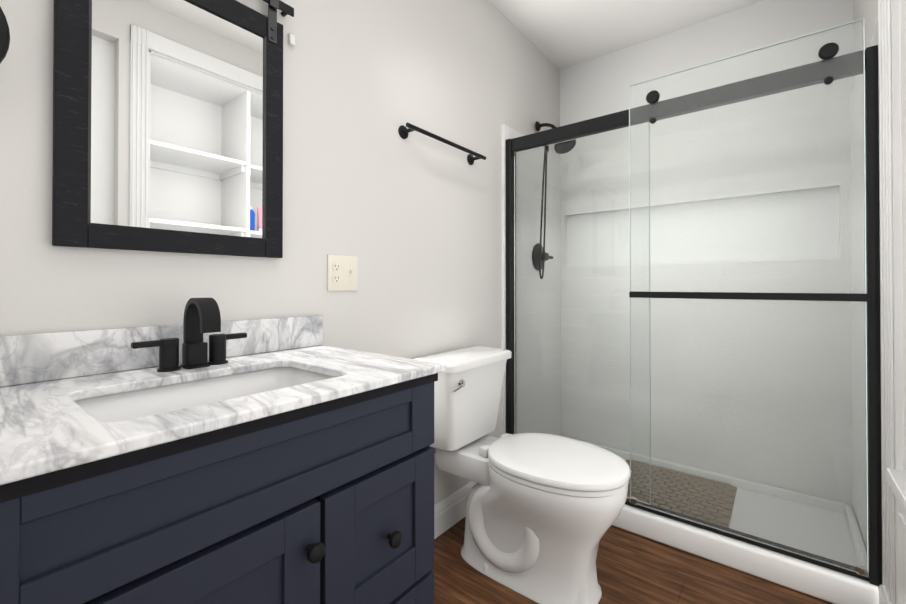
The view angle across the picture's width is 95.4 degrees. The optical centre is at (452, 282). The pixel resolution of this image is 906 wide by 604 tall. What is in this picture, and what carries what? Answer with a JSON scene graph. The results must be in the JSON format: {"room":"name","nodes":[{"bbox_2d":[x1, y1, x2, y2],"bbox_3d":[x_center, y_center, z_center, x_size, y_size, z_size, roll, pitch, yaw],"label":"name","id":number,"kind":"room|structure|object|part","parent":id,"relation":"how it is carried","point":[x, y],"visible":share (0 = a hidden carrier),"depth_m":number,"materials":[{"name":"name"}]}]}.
{"room":"bathroom","nodes":[
{"label":"bathroom","id":0,"kind":"room"},
{"bbox_2d":[0,0,559,504],"bbox_3d":[-0.427,-0.185,1.436,0.120,2.540,3.814,0,-1,38],"label":"wall","id":1,"kind":"structure","parent":0,"point":[412,220],"depth_m":1.45,"materials":[{"name":"paint"}]},
{"bbox_2d":[0,7,9,62],"bbox_3d":[-0.906,-0.461,0.680,0.068,0.258,0.236,0,-1,38],"label":"towel ring","id":2,"kind":"object","parent":1,"relation":"attached to","point":[4,37],"visible":1,"depth_m":0.75,"materials":[{"name":"black metal"}]},
{"bbox_2d":[52,0,294,257],"bbox_3d":[-0.658,-0.455,1.016,0.040,0.764,0.591,0,-1,38],"label":"mirror","id":3,"kind":"object","parent":1,"relation":"attached to","point":[167,125],"visible":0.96,"depth_m":0.99,"materials":[{"name":"glass"},{"name":"black painted wood"},{"name":"matte black metal"}]},
{"bbox_2d":[327,255,357,290],"bbox_3d":[-0.370,-0.031,1.397,0.016,0.120,0.122,0,-1,38],"label":"outlet","id":4,"kind":"object","parent":1,"relation":"attached to","point":[342,272],"visible":1,"depth_m":1.40,"materials":[{"name":"beige plastic"}]},
{"bbox_2d":[398,122,485,164],"bbox_3d":[-0.033,-0.592,1.777,0.076,0.052,0.523,0,-1,38],"label":"towel bar","id":5,"kind":"object","parent":1,"relation":"attached to","point":[403,131],"visible":1,"depth_m":1.69,"materials":[{"name":"black metal"}]},
{"bbox_2d":[434,481,475,538],"bbox_3d":[-0.616,1.017,1.078,0.016,0.132,2.832,0,-1,38],"label":"baseboard","id":6,"kind":"structure","parent":1,"relation":"attached to","point":[449,511],"depth_m":1.83,"materials":[{"name":"white wood"}]},
{"bbox_2d":[502,124,565,435],"bbox_3d":[0.498,0.123,2.480,0.030,1.940,0.720,0,-1,38],"label":"wall","id":7,"kind":"structure","parent":0,"point":[554,368],"depth_m":2.50,"materials":[{"name":"tile"}]},
{"bbox_2d":[489,0,762,69],"bbox_3d":[0.353,-1.499,0.828,2.110,0.080,3.814,0,-1,38],"label":"ceiling","id":8,"kind":"structure","parent":0,"point":[561,34],"depth_m":2.28,"materials":[{"name":"paint"}]},
{"bbox_2d":[431,516,831,603],"bbox_3d":[0.353,1.111,0.808,2.110,0.060,3.814,0,-1,38],"label":"floor","id":9,"kind":"structure","parent":0,"point":[632,568],"depth_m":1.50,"materials":[{"name":"brown wood"}]},
{"bbox_2d":[0,297,445,603],"bbox_3d":[-0.470,0.558,0.833,0.548,1.046,0.823,0,-1,38],"label":"bathroom vanity","id":10,"kind":"object","parent":9,"relation":"on","point":[203,453],"visible":1,"depth_m":0.70,"materials":[{"name":"blue wood"}]},
{"bbox_2d":[0,315,322,386],"bbox_3d":[-0.677,0.150,0.998,0.021,0.094,0.821,0,-1,38],"label":"backsplash","id":11,"kind":"structure","parent":10,"relation":"on","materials":[{"name":"stone"}]},
{"bbox_2d":[131,297,246,371],"bbox_3d":[-0.578,0.116,0.945,0.118,0.162,0.238,0,-1,38],"label":"faucet","id":12,"kind":"object","parent":10,"relation":"on","point":[201,315],"depth_m":0.95,"materials":[{"name":"black metal"}]},
{"bbox_2d":[74,367,333,421],"bbox_3d":[-0.454,0.290,0.814,0.315,0.150,0.460,0,-1,38],"label":"sink","id":13,"kind":"object","parent":10,"relation":"in","point":[129,402],"depth_m":0.89,"materials":[{"name":"white ceramic"}]},
{"bbox_2d":[414,346,630,603],"bbox_3d":[0.261,0.693,1.571,0.778,0.786,0.452,0,-1,38],"label":"toilet","id":14,"kind":"object","parent":9,"relation":"on","point":[543,511],"visible":0.88,"depth_m":1.46,"materials":[{"name":"white ceramic"}]},
{"bbox_3d":[0.022,0.386,1.546,0.026,0.034,0.092,0,-1,38],"label":"lever","id":15,"kind":"part","parent":14,"relation":"part of","materials":[{"name":"silver metal"}]},
{"bbox_3d":[0.363,0.642,1.490,0.519,0.048,0.396,0,-1,38],"label":"seat","id":16,"kind":"part","parent":14,"relation":"part of","materials":[{"name":"white plastic"}]},
{"bbox_2d":[506,18,881,603],"bbox_3d":[1.042,0.055,2.035,1.404,2.070,0.746,0,-1,38],"label":"shower","id":17,"kind":"object","parent":9,"relation":"on","point":[810,545],"visible":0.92,"depth_m":1.61,"materials":[{"name":"clear glass"}]},
{"bbox_2d":[560,0,853,501],"bbox_3d":[1.537,-0.179,2.216,1.990,2.540,0.152,0,-1,38],"label":"wall","id":18,"kind":"structure","parent":0,"point":[606,349],"depth_m":2.23,"materials":[{"name":"tile"}]},
{"bbox_2d":[842,0,905,603],"bbox_3d":[0.927,-0.193,0.351,0.530,2.540,3.594,0,-1,38],"label":"wall","id":19,"kind":"structure","parent":0,"point":[866,9],"depth_m":1.76,"materials":[{"name":"paint"}]},
{"bbox_2d":[878,0,905,603],"bbox_3d":[0.658,-0.119,0.095,0.435,2.390,2.860,0,-1,38],"label":"trim","id":20,"kind":"structure","parent":19,"relation":"attached to","point":[892,89],"depth_m":1.20,"materials":[{"name":"white"}]}
]}

